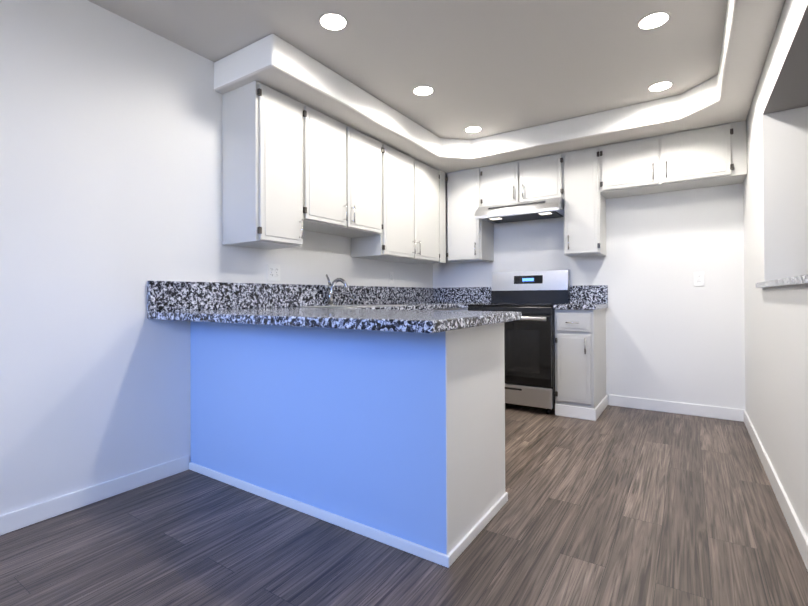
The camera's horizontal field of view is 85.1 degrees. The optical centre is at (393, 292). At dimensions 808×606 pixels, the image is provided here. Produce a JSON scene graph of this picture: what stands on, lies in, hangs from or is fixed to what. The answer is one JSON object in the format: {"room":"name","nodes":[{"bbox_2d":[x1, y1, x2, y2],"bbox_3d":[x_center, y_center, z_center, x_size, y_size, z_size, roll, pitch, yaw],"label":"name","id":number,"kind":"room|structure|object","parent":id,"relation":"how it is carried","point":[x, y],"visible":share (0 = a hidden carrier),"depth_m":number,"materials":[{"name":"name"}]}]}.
{"room":"kitchen","nodes":[
{"label":"kitchen","id":0,"kind":"room"},
{"bbox_2d":[0,0,432,514],"bbox_3d":[-1.642,-0.197,2.002,0.150,2.430,7.570,-1,-1,34],"label":"wall","id":1,"kind":"structure","parent":0,"point":[110,164],"depth_m":2.17,"materials":[{"name":"white paint"}]},
{"bbox_2d":[0,455,188,535],"bbox_3d":[-2.430,0.970,0.669,0.013,0.082,4.487,-1,-1,34],"label":"baseboard","id":2,"kind":"structure","parent":1,"relation":"attached to","point":[30,515],"depth_m":2.10,"materials":[{"name":"white paint"}]},
{"bbox_2d":[147,281,278,312],"bbox_3d":[-1.057,0.023,2.710,0.022,0.165,0.890,-1,-1,34],"label":"backsplash","id":3,"kind":"structure","parent":1,"relation":"attached to","point":[160,294],"depth_m":2.63,"materials":[{"name":"stone"}]},
{"bbox_2d":[222,81,302,249],"bbox_3d":[-0.804,-0.762,2.780,0.375,0.935,0.368,-1,-1,34],"label":"upper cabinet","id":4,"kind":"object","parent":1,"relation":"attached to","point":[262,186],"visible":1,"depth_m":2.65,"materials":[{"name":"grey paint"}]},
{"bbox_2d":[267,264,279,280],"bbox_3d":[-0.831,-0.138,3.065,0.009,0.115,0.116,-1,-1,34],"label":"double electrical outlet","id":5,"kind":"object","parent":1,"relation":"attached to","point":[273,272],"visible":1,"depth_m":3.06,"materials":[{"name":"white plastic"}]},
{"bbox_2d":[302,104,382,237],"bbox_3d":[-0.456,-0.847,3.299,0.375,0.760,0.880,-1,-1,34],"label":"upper cabinet","id":6,"kind":"object","parent":1,"relation":"attached to","point":[342,178],"visible":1,"depth_m":3.15,"materials":[{"name":"grey paint"}]},
{"bbox_2d":[389,272,393,283],"bbox_3d":[-0.015,-0.142,4.276,0.009,0.115,0.070,-1,-1,34],"label":"electrical outlet","id":7,"kind":"object","parent":1,"relation":"attached to","point":[391,277],"visible":1,"depth_m":4.27,"materials":[{"name":"white plastic"}]},
{"bbox_2d":[351,143,445,263],"bbox_3d":[0.101,-0.761,4.125,0.375,0.925,1.114,-1,-1,34],"label":"upper cabinet","id":8,"kind":"object","parent":1,"relation":"attached to","point":[414,210],"visible":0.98,"depth_m":3.91,"materials":[{"name":"grey paint"}]},
{"bbox_2d":[278,284,491,310],"bbox_3d":[0.115,0.484,3.826,0.711,1.080,2.270,-1,-1,34],"label":"backsplash","id":9,"kind":"structure","parent":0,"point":[367,297],"depth_m":3.90,"materials":[{"name":"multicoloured stone"}]},
{"bbox_2d":[326,275,347,305],"bbox_3d":[-0.438,-0.016,3.390,0.200,0.247,0.068,-1,-1,34],"label":"faucet","id":10,"kind":"object","parent":9,"relation":"on","point":[331,292],"visible":0.96,"depth_m":3.40,"materials":[{"name":"silver metal"}]},
{"bbox_2d":[0,403,807,605],"bbox_3d":[0.105,1.050,0.730,4.450,0.100,7.720,-1,-1,34],"label":"floor","id":11,"kind":"structure","parent":0,"point":[616,506],"depth_m":1.77,"materials":[{"name":"brown wood"}]},
{"bbox_2d":[190,321,507,565],"bbox_3d":[-0.310,0.577,2.338,1.667,0.875,0.620,-1,-1,34],"label":"base cabinet","id":12,"kind":"object","parent":11,"relation":"on","point":[391,421],"depth_m":1.90,"materials":[{"name":"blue paint"}]},
{"bbox_2d":[189,462,449,567],"bbox_3d":[-0.486,0.992,2.073,1.670,0.042,0.013,-1,-1,34],"label":"baseboard","id":13,"kind":"structure","parent":12,"relation":"attached to","point":[429,554],"depth_m":1.91,"materials":[{"name":"white paint"}]},
{"bbox_2d":[147,309,521,332],"bbox_3d":[-0.347,0.119,2.232,1.732,0.040,0.890,-1,-1,34],"label":"countertop","id":14,"kind":"structure","parent":12,"relation":"on","point":[369,320],"depth_m":1.81,"materials":[{"name":"stone"}]},
{"bbox_2d":[468,270,569,413],"bbox_3d":[1.150,0.406,4.049,0.752,1.230,0.745,-1,-1,34],"label":"stove","id":15,"kind":"object","parent":11,"relation":"on","point":[533,297],"visible":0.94,"depth_m":3.75,"materials":[{"name":"black metal"}]},
{"bbox_2d":[553,285,607,420],"bbox_3d":[1.622,0.477,3.783,0.323,1.080,0.658,-1,-1,34],"label":"base cabinet","id":16,"kind":"object","parent":11,"relation":"on","point":[580,353],"visible":1,"depth_m":3.57,"materials":[{"name":"grey paint"}]},
{"bbox_2d":[88,0,727,139],"bbox_3d":[0.094,-1.490,0.750,4.450,0.120,7.720,-1,-1,34],"label":"ceiling","id":17,"kind":"structure","parent":0,"point":[492,67],"depth_m":2.54,"materials":[{"name":"grey paint"}]},
{"bbox_2d":[318,12,347,30],"bbox_3d":[-0.314,-1.414,2.301,0.156,0.004,0.156,-1,-1,34],"label":"recessed light","id":18,"kind":"object","parent":17,"relation":"in","point":[332,21],"visible":1,"depth_m":2.30,"materials":[{"name":"white"}]},
{"bbox_2d":[412,85,433,95],"bbox_3d":[0.211,-1.410,3.081,0.156,0.004,0.156,-1,-1,34],"label":"recessed light","id":19,"kind":"object","parent":17,"relation":"in","point":[424,90],"visible":1,"depth_m":3.07,"materials":[{"name":"white"}]},
{"bbox_2d":[464,126,481,132],"bbox_3d":[0.693,-1.407,3.806,0.156,0.004,0.156,-1,-1,34],"label":"recessed light","id":20,"kind":"object","parent":17,"relation":"in","point":[472,129],"visible":1,"depth_m":3.80,"materials":[{"name":"white"}]},
{"bbox_2d":[637,11,670,29],"bbox_3d":[1.364,-1.421,2.305,0.156,0.004,0.156,-1,-1,34],"label":"recessed light","id":21,"kind":"object","parent":17,"relation":"in","point":[653,20],"visible":1,"depth_m":2.30,"materials":[{"name":"white"}]},
{"bbox_2d":[647,81,673,91],"bbox_3d":[1.842,-1.418,3.032,0.156,0.004,0.156,-1,-1,34],"label":"recessed light","id":22,"kind":"object","parent":17,"relation":"in","point":[660,86],"visible":1,"depth_m":3.03,"materials":[{"name":"white"}]},
{"bbox_2d":[214,0,784,180],"bbox_3d":[-0.022,-1.331,1.821,2.761,0.180,5.770,-1,-1,34],"label":"soffit","id":23,"kind":"structure","parent":0,"point":[726,94],"depth_m":3.05,"materials":[{"name":"white paint"}]},
{"bbox_2d":[433,182,745,409],"bbox_3d":[2.275,-0.200,3.838,4.300,2.430,0.150,-1,-1,34],"label":"wall","id":24,"kind":"structure","parent":0,"point":[674,333],"depth_m":3.74,"materials":[{"name":"white paint"}]},
{"bbox_2d":[446,167,493,262],"bbox_3d":[0.784,-0.771,4.524,0.375,0.905,0.375,-1,-1,34],"label":"upper cabinet","id":25,"kind":"object","parent":24,"relation":"attached to","point":[470,238],"visible":0.92,"depth_m":4.40,"materials":[{"name":"grey paint"}]},
{"bbox_2d":[480,153,563,206],"bbox_3d":[1.257,-1.026,4.207,0.768,0.405,0.375,-1,-1,34],"label":"upper cabinet","id":26,"kind":"object","parent":24,"relation":"attached to","point":[536,178],"visible":0.85,"depth_m":4.06,"materials":[{"name":"grey paint"}]},
{"bbox_2d":[474,197,563,223],"bbox_3d":[1.223,-0.757,4.153,0.764,0.128,0.500,-1,-1,34],"label":"range hood","id":27,"kind":"object","parent":26,"relation":"attached to","point":[530,210],"visible":0.98,"depth_m":4.00,"materials":[{"name":"silver metal"}]},
{"bbox_2d":[563,146,605,257],"bbox_3d":[1.699,-0.780,3.908,0.295,0.905,0.375,-1,-1,34],"label":"upper cabinet","id":28,"kind":"object","parent":24,"relation":"attached to","point":[584,217],"visible":0.98,"depth_m":3.78,"materials":[{"name":"grey paint"}]},
{"bbox_2d":[600,120,746,198],"bbox_3d":[2.223,-1.042,3.556,0.972,0.390,0.375,-1,-1,34],"label":"upper cabinet","id":29,"kind":"object","parent":24,"relation":"attached to","point":[713,156],"visible":1,"depth_m":3.41,"materials":[{"name":"grey paint"}]},
{"bbox_2d":[609,395,743,421],"bbox_3d":[2.343,0.966,3.688,0.960,0.095,0.013,-1,-1,34],"label":"baseboard","id":30,"kind":"structure","parent":24,"relation":"attached to","point":[733,414],"depth_m":3.66,"materials":[{"name":"white paint"}]},
{"bbox_2d":[694,272,703,285],"bbox_3d":[2.497,-0.106,3.592,0.070,0.115,0.009,-1,-1,34],"label":"electrical outlet","id":31,"kind":"object","parent":24,"relation":"attached to","point":[698,278],"visible":1,"depth_m":3.59,"materials":[{"name":"white plastic"}]},
{"bbox_2d":[743,0,807,537],"bbox_3d":[0.767,-0.221,0.290,0.240,2.430,7.420,-1,-1,34],"label":"wall","id":32,"kind":"structure","parent":0,"point":[775,201],"depth_m":2.42,"materials":[{"name":"white paint"}]},
{"bbox_2d":[744,410,807,569],"bbox_3d":[0.664,0.947,0.346,0.013,0.095,7.407,-1,-1,34],"label":"baseboard","id":33,"kind":"structure","parent":32,"relation":"attached to","point":[796,528],"depth_m":2.02,"materials":[{"name":"white paint"}]},
{"bbox_2d":[756,274,807,287],"bbox_3d":[1.880,-0.043,1.940,0.300,0.030,1.398,-1,-1,34],"label":"sill","id":34,"kind":"structure","parent":32,"relation":"attached to","point":[798,280],"depth_m":1.81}
]}

